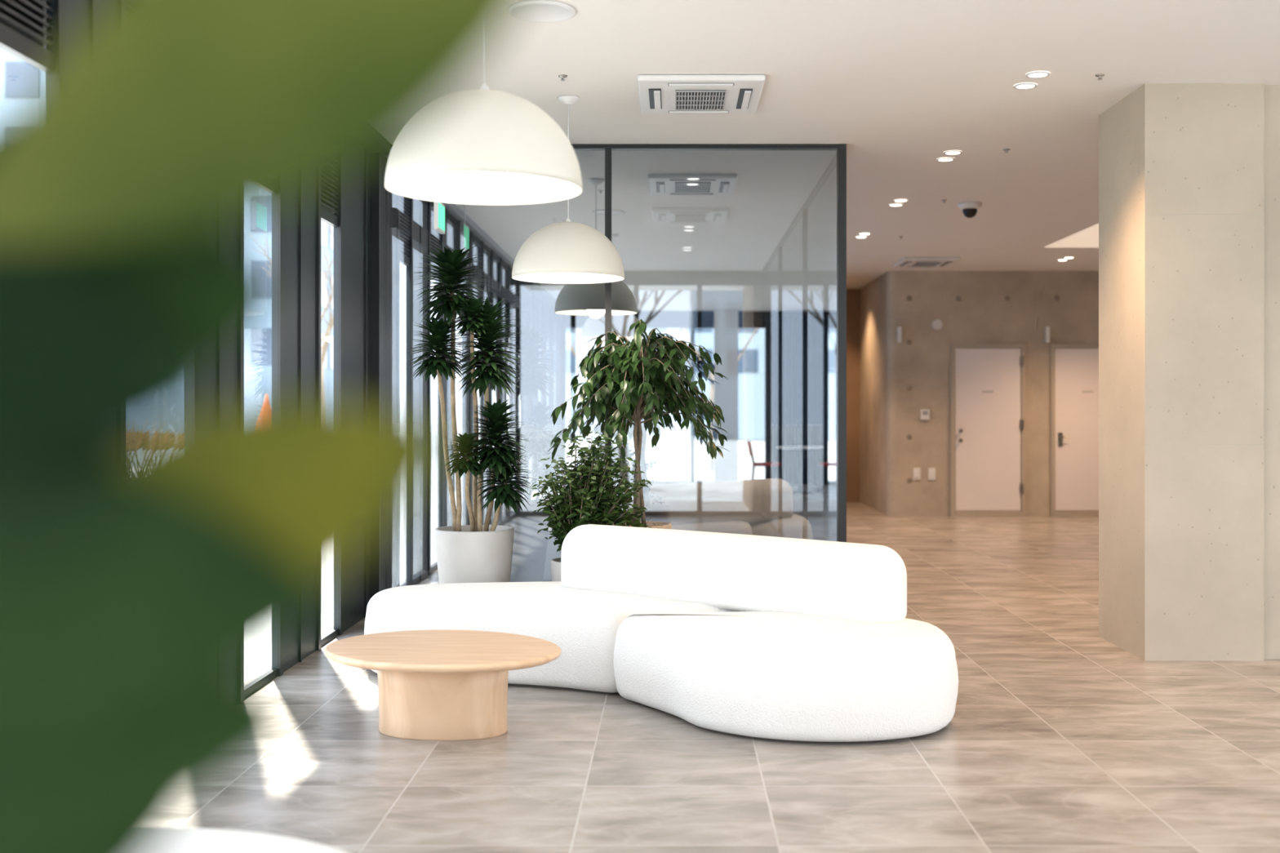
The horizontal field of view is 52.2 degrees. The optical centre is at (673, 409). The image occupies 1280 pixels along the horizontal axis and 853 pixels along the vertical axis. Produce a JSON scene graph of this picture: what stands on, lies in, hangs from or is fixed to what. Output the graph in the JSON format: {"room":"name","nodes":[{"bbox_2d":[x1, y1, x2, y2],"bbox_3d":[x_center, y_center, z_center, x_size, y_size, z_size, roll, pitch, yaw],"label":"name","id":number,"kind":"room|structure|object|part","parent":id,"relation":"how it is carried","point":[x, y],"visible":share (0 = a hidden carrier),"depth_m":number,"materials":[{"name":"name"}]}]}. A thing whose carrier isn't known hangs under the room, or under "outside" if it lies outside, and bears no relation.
{"room":"lobby","nodes":[
{"label":"lobby","id":0,"kind":"room"},
{"bbox_2d":[44,0,126,448],"bbox_3d":[-2.008,-0.200,4.480,0.044,3.100,0.520,0,0,0],"label":"panel","id":1,"kind":"object","parent":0,"point":[71,17],"visible":0.02,"depth_m":4.33,"materials":[{"name":"metal"}]},
{"bbox_2d":[171,502,1279,852],"bbox_3d":[2.490,1.400,6.550,9.220,0.100,25.300,0,0,0],"label":"floor","id":2,"kind":"structure","parent":0,"point":[1059,738],"depth_m":5.04,"materials":[{"name":"tile"}]},
{"bbox_2d":[0,0,54,71],"bbox_3d":[-2.020,-0.200,3.890,0.040,3.100,0.660,0,0,0],"label":"air vent","id":3,"kind":"object","parent":2,"relation":"on","point":[24,25],"visible":0.87,"depth_m":4.07,"materials":[{"name":"black metal"}]},
{"bbox_2d":[184,216,244,677],"bbox_3d":[-2.008,-0.200,5.730,0.044,3.100,0.620,0,0,0],"label":"panel","id":4,"kind":"object","parent":2,"relation":"on","point":[225,377],"visible":0.2,"depth_m":5.88,"materials":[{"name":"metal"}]},
{"bbox_2d":[151,828,346,852],"bbox_3d":[-1.120,1.133,2.500,1.260,0.435,1.026,0,0,6],"label":"ottoman","id":5,"kind":"object","parent":2,"relation":"on","point":[176,840],"visible":0.54,"depth_m":2.79,"materials":[{"name":"white fabric"}]},
{"bbox_2d":[0,0,522,852],"bbox_3d":[-0.276,0.540,0.436,0.340,1.620,0.356,0,0,-43],"label":"rubber plant","id":6,"kind":"object","parent":2,"relation":"on","point":[135,582],"visible":1,"depth_m":0.41,"materials":[{"name":"green plant"}]},
{"bbox_2d":[250,668,277,688],"bbox_3d":[-2.020,-0.200,6.320,0.040,3.100,0.560,0,0,0],"label":"frame","id":7,"kind":"object","parent":2,"relation":"on","point":[271,674],"visible":0.02,"depth_m":6.43,"materials":[{"name":"grey metal"}]},
{"bbox_2d":[271,186,320,676],"bbox_3d":[-2.008,-0.200,6.980,0.044,3.100,0.760,0,0,0],"label":"panel","id":8,"kind":"object","parent":2,"relation":"on","point":[296,222],"visible":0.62,"depth_m":6.93,"materials":[{"name":"metal"}]},
{"bbox_2d":[320,178,338,647],"bbox_3d":[-2.020,-0.200,7.580,0.040,3.100,0.440,0,0,0],"label":"frame","id":9,"kind":"object","parent":2,"relation":"on","point":[328,193],"visible":0.3,"depth_m":7.63,"materials":[{"name":"black metal"}]},
{"bbox_2d":[333,159,369,635],"bbox_3d":[-2.008,-0.200,8.460,0.044,3.100,1.320,0,0,0],"label":"panel","id":10,"kind":"object","parent":2,"relation":"on","point":[352,236],"visible":0.38,"depth_m":8.13,"materials":[{"name":"metal"}]},
{"bbox_2d":[323,629,561,741],"bbox_3d":[-0.962,1.170,5.466,0.999,0.360,0.826,0,0,0],"label":"coffee table","id":11,"kind":"object","parent":2,"relation":"on","point":[440,685],"visible":1,"depth_m":5.33,"materials":[{"name":"brown wood"}]},
{"bbox_2d":[405,245,537,583],"bbox_3d":[-1.149,0.207,7.489,0.759,2.286,0.519,0,0,6],"label":"dracaena","id":12,"kind":"object","parent":2,"relation":"on","point":[476,552],"visible":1,"depth_m":7.40,"materials":[{"name":"plant"}]},
{"bbox_2d":[434,524,514,583],"bbox_3d":[-1.145,1.018,7.520,0.456,0.665,0.456,0,0,0],"label":"planter","id":13,"kind":"object","parent":12,"relation":"attached to","point":[466,553],"depth_m":7.34,"materials":[{"name":"ceramic"}]},
{"bbox_2d":[531,431,662,581],"bbox_3d":[-0.431,0.738,7.364,0.721,1.224,0.503,0,0,12],"label":"potted shrub","id":14,"kind":"object","parent":2,"relation":"on","point":[588,500],"visible":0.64,"depth_m":7.31,"materials":[{"name":"green plant"}]},
{"bbox_2d":[550,557,560,581],"bbox_3d":[-0.530,1.100,7.380,0.330,0.500,0.330,0,0,0],"label":"planter","id":15,"kind":"object","parent":14,"relation":"attached to","point":[555,563],"depth_m":7.28,"materials":[{"name":"ceramic"}]},
{"bbox_2d":[369,143,846,599],"bbox_3d":[-0.425,-0.200,12.547,3.150,3.099,7.885,0,0,0],"label":"glass wall","id":16,"kind":"structure","parent":2,"relation":"on","point":[735,251],"depth_m":8.64,"materials":[{"name":"clear glass"}]},
{"bbox_2d":[381,145,391,152],"bbox_3d":[-1.929,-1.720,1.295,0.139,0.060,14.590,0,0,0],"label":"trim","id":17,"kind":"structure","parent":16,"relation":"attached to","point":[388,149],"depth_m":8.56,"materials":[{"name":"metal"}]},
{"bbox_2d":[547,319,730,528],"bbox_3d":[-0.200,0.405,7.905,1.005,1.890,0.979,0,0,-44],"label":"potted ficus","id":18,"kind":"object","parent":2,"relation":"on","point":[646,378],"visible":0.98,"depth_m":7.79,"materials":[{"name":"plant"}]},
{"bbox_2d":[611,520,671,528],"bbox_3d":[-0.215,1.022,7.930,0.410,0.655,0.410,0,0,0],"label":"planter","id":19,"kind":"object","parent":18,"relation":"attached to","point":[665,525],"depth_m":8.00,"materials":[{"name":"ceramic"}]},
{"bbox_2d":[364,524,958,742],"bbox_3d":[-0.106,0.978,6.286,3.054,0.745,1.216,0,0,34],"label":"curved sofa","id":20,"kind":"object","parent":2,"relation":"on","point":[774,637],"visible":0.95,"depth_m":5.81,"materials":[{"name":"white fabric"}]},
{"bbox_3d":[-0.457,1.128,6.637,2.257,0.420,1.063,0,0,0],"label":"seat","id":21,"kind":"part","parent":20,"relation":"part of","materials":[{"name":"white fabric"}]},
{"bbox_3d":[0.238,0.780,6.371,1.976,0.350,0.365,0,0,38],"label":"backrest","id":22,"kind":"part","parent":20,"relation":"part of","materials":[{"name":"white fabric"}]},
{"bbox_3d":[0.477,1.127,5.704,1.512,0.423,1.016,0,0,0],"label":"seat","id":23,"kind":"part","parent":20,"relation":"part of","materials":[{"name":"white fabric"}]},
{"bbox_2d":[1098,83,1279,661],"bbox_3d":[4.765,-0.200,7.389,4.470,3.100,0.762,0,0,0],"label":"wall pier","id":24,"kind":"object","parent":2,"relation":"on","point":[1189,173],"visible":1,"depth_m":7.01,"materials":[{"name":"concrete"}]},
{"bbox_2d":[392,0,1279,288],"bbox_3d":[2.490,-1.850,6.550,9.220,0.200,25.300,0,0,0],"label":"ceiling","id":25,"kind":"structure","parent":0,"point":[904,84],"depth_m":6.95,"materials":[{"name":"paint"}]},
{"bbox_2d":[433,201,444,234],"bbox_3d":[-1.460,-1.430,8.150,0.029,0.640,0.240,0,0,0],"label":"exit sign","id":26,"kind":"object","parent":25,"relation":"hanging from","point":[438,207],"visible":0.65,"depth_m":8.07,"materials":[{"name":"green plastic"}]},
{"bbox_2d":[384,53,582,204],"bbox_3d":[-0.610,-1.230,4.220,0.632,1.039,0.632,0,0,0],"label":"pendant lamp","id":27,"kind":"object","parent":25,"relation":"hanging from","point":[484,145],"visible":0.94,"depth_m":4.01,"materials":[{"name":"metal"}]},
{"bbox_3d":[-0.610,-1.385,4.220,0.130,0.728,0.130,0,0,0],"label":"cord and canopy","id":28,"kind":"part","parent":27,"relation":"part of","materials":[{"name":"white plastic"}]},
{"bbox_2d":[512,0,575,22],"bbox_3d":[-0.575,-1.742,5.720,0.290,0.015,0.290,0,0,0],"label":"ceiling speaker","id":29,"kind":"object","parent":25,"relation":"attached to","point":[535,11],"depth_m":5.71},
{"bbox_2d":[558,75,567,80],"bbox_3d":[-0.580,-1.737,6.850,0.048,0.024,0.047,0,0,0],"label":"sprinkler","id":30,"kind":"object","parent":25,"relation":"attached to","point":[562,77],"depth_m":6.84,"materials":[{"name":"silver metal"}]},
{"bbox_2d":[511,94,624,284],"bbox_3d":[-0.590,-1.242,7.330,0.632,1.014,0.632,0,0,0],"label":"pendant lamp","id":31,"kind":"object","parent":25,"relation":"hanging from","point":[566,252],"visible":0.99,"depth_m":7.12,"materials":[{"name":"metal"}]},
{"bbox_3d":[-0.590,-0.893,7.330,0.632,0.316,0.632,0,0,0],"label":"lamp shade","id":32,"kind":"part","parent":31,"relation":"part of","materials":[{"name":"metal"}]},
{"bbox_3d":[-0.590,-1.397,7.330,0.130,0.703,0.130,0,0,0],"label":"cord and canopy","id":33,"kind":"part","parent":31,"relation":"part of","materials":[{"name":"white plastic"}]},
{"bbox_2d":[636,74,765,114],"bbox_3d":[0.145,-1.725,7.200,0.670,0.048,0.780,0,0,0],"label":"air conditioner","id":34,"kind":"object","parent":25,"relation":"in","point":[671,94],"depth_m":7.07,"materials":[{"name":"white plastic"}]},
{"bbox_2d":[854,232,871,238],"bbox_3d":[1.900,-1.746,13.100,0.124,0.007,0.364,0,0,0],"label":"recessed light","id":35,"kind":"object","parent":25,"relation":"in","point":[860,233],"visible":1,"depth_m":13.04,"materials":[{"name":"white plastic"}]},
{"bbox_2d":[888,199,908,206],"bbox_3d":[1.900,-1.746,11.030,0.124,0.007,0.364,0,0,0],"label":"recessed light","id":36,"kind":"object","parent":25,"relation":"in","point":[895,200],"visible":1,"depth_m":11.09,"materials":[{"name":"white plastic"}]},
{"bbox_2d":[893,257,960,267],"bbox_3d":[2.975,-1.725,15.375,0.650,0.048,0.750,0,0,0],"label":"air conditioner","id":37,"kind":"object","parent":25,"relation":"in","point":[909,262],"depth_m":15.19,"materials":[{"name":"white plastic"}]},
{"bbox_2d":[936,150,962,161],"bbox_3d":[1.900,-1.746,9.000,0.124,0.007,0.364,0,0,0],"label":"recessed light","id":38,"kind":"object","parent":25,"relation":"in","point":[951,152],"visible":1,"depth_m":8.93,"materials":[{"name":"white plastic"}]},
{"bbox_2d":[957,201,982,217],"bbox_3d":[2.520,-1.688,11.100,0.200,0.122,0.200,0,0,0],"label":"dome security camera","id":39,"kind":"object","parent":25,"relation":"attached to","point":[969,209],"visible":1,"depth_m":11.05,"materials":[{"name":"white plastic"}]},
{"bbox_2d":[1013,71,1050,89],"bbox_3d":[1.900,-1.746,6.930,0.124,0.007,0.364,0,0,0],"label":"recessed light","id":40,"kind":"object","parent":25,"relation":"in","point":[1035,74],"visible":1,"depth_m":6.87,"materials":[{"name":"white plastic"}]},
{"bbox_2d":[1057,257,1074,261],"bbox_3d":[4.550,-1.746,15.150,0.124,0.007,0.364,0,0,0],"label":"recessed light","id":41,"kind":"object","parent":25,"relation":"in","point":[1064,260],"visible":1,"depth_m":15.15,"materials":[{"name":"white plastic"}]},
{"bbox_2d":[1044,223,1098,247],"bbox_3d":[5.100,-1.747,13.120,2.200,0.005,1.900,0,0,0],"label":"ceiling light panel","id":42,"kind":"object","parent":25,"relation":"in","point":[1087,237],"depth_m":13.48,"materials":[{"name":"white plastic"}]},
{"bbox_2d":[1095,73,1104,79],"bbox_3d":[2.230,-1.737,6.830,0.048,0.024,0.047,0,0,0],"label":"sprinkler","id":43,"kind":"object","parent":25,"relation":"attached to","point":[1100,75],"depth_m":6.82,"materials":[{"name":"silver metal"}]},
{"bbox_2d":[846,288,859,502],"bbox_3d":[1.865,-0.200,19.100,1.690,3.100,0.200,0,0,0],"label":"wall","id":44,"kind":"structure","parent":0,"point":[852,295],"depth_m":19.00,"materials":[{"name":"brown concrete"}]},
{"bbox_2d":[859,271,1098,515],"bbox_3d":[4.855,-0.200,17.800,4.290,3.100,2.600,0,0,0],"label":"wall","id":45,"kind":"structure","parent":0,"point":[887,366],"depth_m":16.50,"materials":[{"name":"beige concrete"}]},
{"bbox_2d":[897,326,901,342],"bbox_3d":[2.840,-0.940,16.440,0.044,0.200,0.120,0,0,0],"label":"door sign","id":46,"kind":"object","parent":45,"relation":"attached to","point":[899,328],"visible":1,"depth_m":16.38,"materials":[{"name":"white plastic"}]},
{"bbox_2d":[913,467,920,479],"bbox_3d":[3.075,0.815,16.489,0.090,0.150,0.020,0,0,0],"label":"light switch","id":47,"kind":"object","parent":45,"relation":"attached to","point":[917,471],"visible":1,"depth_m":16.48,"materials":[{"name":"white plastic"}]},
{"bbox_2d":[920,409,929,419],"bbox_3d":[3.175,0.065,16.483,0.110,0.130,0.032,0,0,0],"label":"thermostat","id":48,"kind":"object","parent":45,"relation":"attached to","point":[925,414],"visible":1,"depth_m":16.47,"materials":[{"name":"white plastic"}]},
{"bbox_2d":[928,467,935,479],"bbox_3d":[3.265,0.815,16.489,0.090,0.150,0.020,0,0,0],"label":"light switch","id":49,"kind":"object","parent":45,"relation":"attached to","point":[931,471],"visible":1,"depth_m":16.48,"materials":[{"name":"white plastic"}]},
{"bbox_2d":[931,319,942,329],"bbox_3d":[3.330,-1.070,16.475,0.136,0.136,0.050,0,0,0],"label":"wall speaker","id":50,"kind":"object","parent":45,"relation":"attached to","point":[937,324],"visible":1,"depth_m":16.46,"materials":[{"name":"white plastic"}]},
{"bbox_2d":[950,344,1025,516],"bbox_3d":[3.965,0.265,16.468,0.930,2.170,0.057,0,0,0],"label":"frame","id":51,"kind":"object","parent":45,"relation":"attached to","point":[953,513],"visible":1,"depth_m":16.45,"materials":[{"name":"paint"}]},
{"bbox_2d":[955,348,1020,510],"bbox_3d":[3.965,0.253,16.480,0.828,2.044,0.031,0,0,0],"label":"door","id":52,"kind":"structure","parent":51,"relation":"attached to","point":[988,458],"depth_m":16.46,"materials":[{"name":"paint"}]},
{"bbox_2d":[958,355,1023,493],"bbox_3d":[3.999,0.190,16.435,0.822,1.720,0.060,0,0,0],"label":"hardware piece","id":53,"kind":"object","parent":51,"relation":"attached to","point":[1021,357],"visible":1,"depth_m":16.44,"materials":[{"name":"metal"}]},
{"bbox_2d":[896,271,1098,515],"bbox_3d":[5.708,-0.200,16.498,5.776,3.100,0.003,0,0,0],"label":"tie holes","id":54,"kind":"object","parent":45,"relation":"attached to","point":[958,298],"visible":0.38,"depth_m":16.50,"materials":[{"name":"concrete"}]},
{"bbox_2d":[1044,326,1049,342],"bbox_3d":[4.700,-0.940,16.440,0.044,0.200,0.120,0,0,0],"label":"door sign","id":55,"kind":"object","parent":45,"relation":"attached to","point":[1046,329],"visible":1,"depth_m":16.38,"materials":[{"name":"white plastic"}]},
{"bbox_2d":[1050,344,1098,516],"bbox_3d":[5.225,0.265,16.468,0.930,2.170,0.057,0,0,0],"label":"frame","id":56,"kind":"object","parent":45,"relation":"attached to","point":[1053,513],"visible":0.57,"depth_m":16.45,"materials":[{"name":"paint"}]},
{"bbox_2d":[1057,432,1071,446],"bbox_3d":[5.258,0.190,16.432,0.825,1.720,0.065,0,0,0],"label":"hardware piece","id":57,"kind":"object","parent":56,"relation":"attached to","point":[1060,437],"visible":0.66,"depth_m":16.46,"materials":[{"name":"metal"}]},
{"bbox_2d":[1054,348,1098,510],"bbox_3d":[5.225,0.253,16.480,0.828,2.044,0.031,0,0,0],"label":"door","id":58,"kind":"structure","parent":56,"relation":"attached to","point":[1076,370],"depth_m":16.46,"materials":[{"name":"paint"}]},
{"label":"outside","id":59,"kind":"structure","parent":0,"visible":0},
{"bbox_2d":[244,577,333,679],"bbox_3d":[0.000,1.440,30.000,180.000,0.100,180.000,0,0,0],"label":"pavement","id":60,"kind":"structure","parent":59,"point":[261,661],"depth_m":7.49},
{"bbox_2d":[126,418,164,449],"bbox_3d":[-7.000,0.736,16.900,1.600,1.309,0.600,0,0,0],"label":"planter","id":61,"kind":"object","parent":60,"relation":"on","point":[132,439],"visible":0.1,"depth_m":16.76,"materials":[{"name":"plastic"}]},
{"bbox_2d":[0,48,333,435],"bbox_3d":[-23.000,-11.650,56.000,18.100,26.000,16.100,0,0,0],"label":"office building","id":62,"kind":"structure","parent":60,"relation":"on","point":[18,77],"depth_m":48.01,"materials":[{"name":"white"}]},
{"bbox_2d":[248,223,333,399],"bbox_3d":[-6.384,-1.383,23.718,2.565,5.571,3.474,0,0,0],"label":"bare tree","id":63,"kind":"object","parent":60,"relation":"on","point":[326,337],"visible":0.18,"depth_m":22.91,"materials":[{"name":"brown plant"}]}
]}

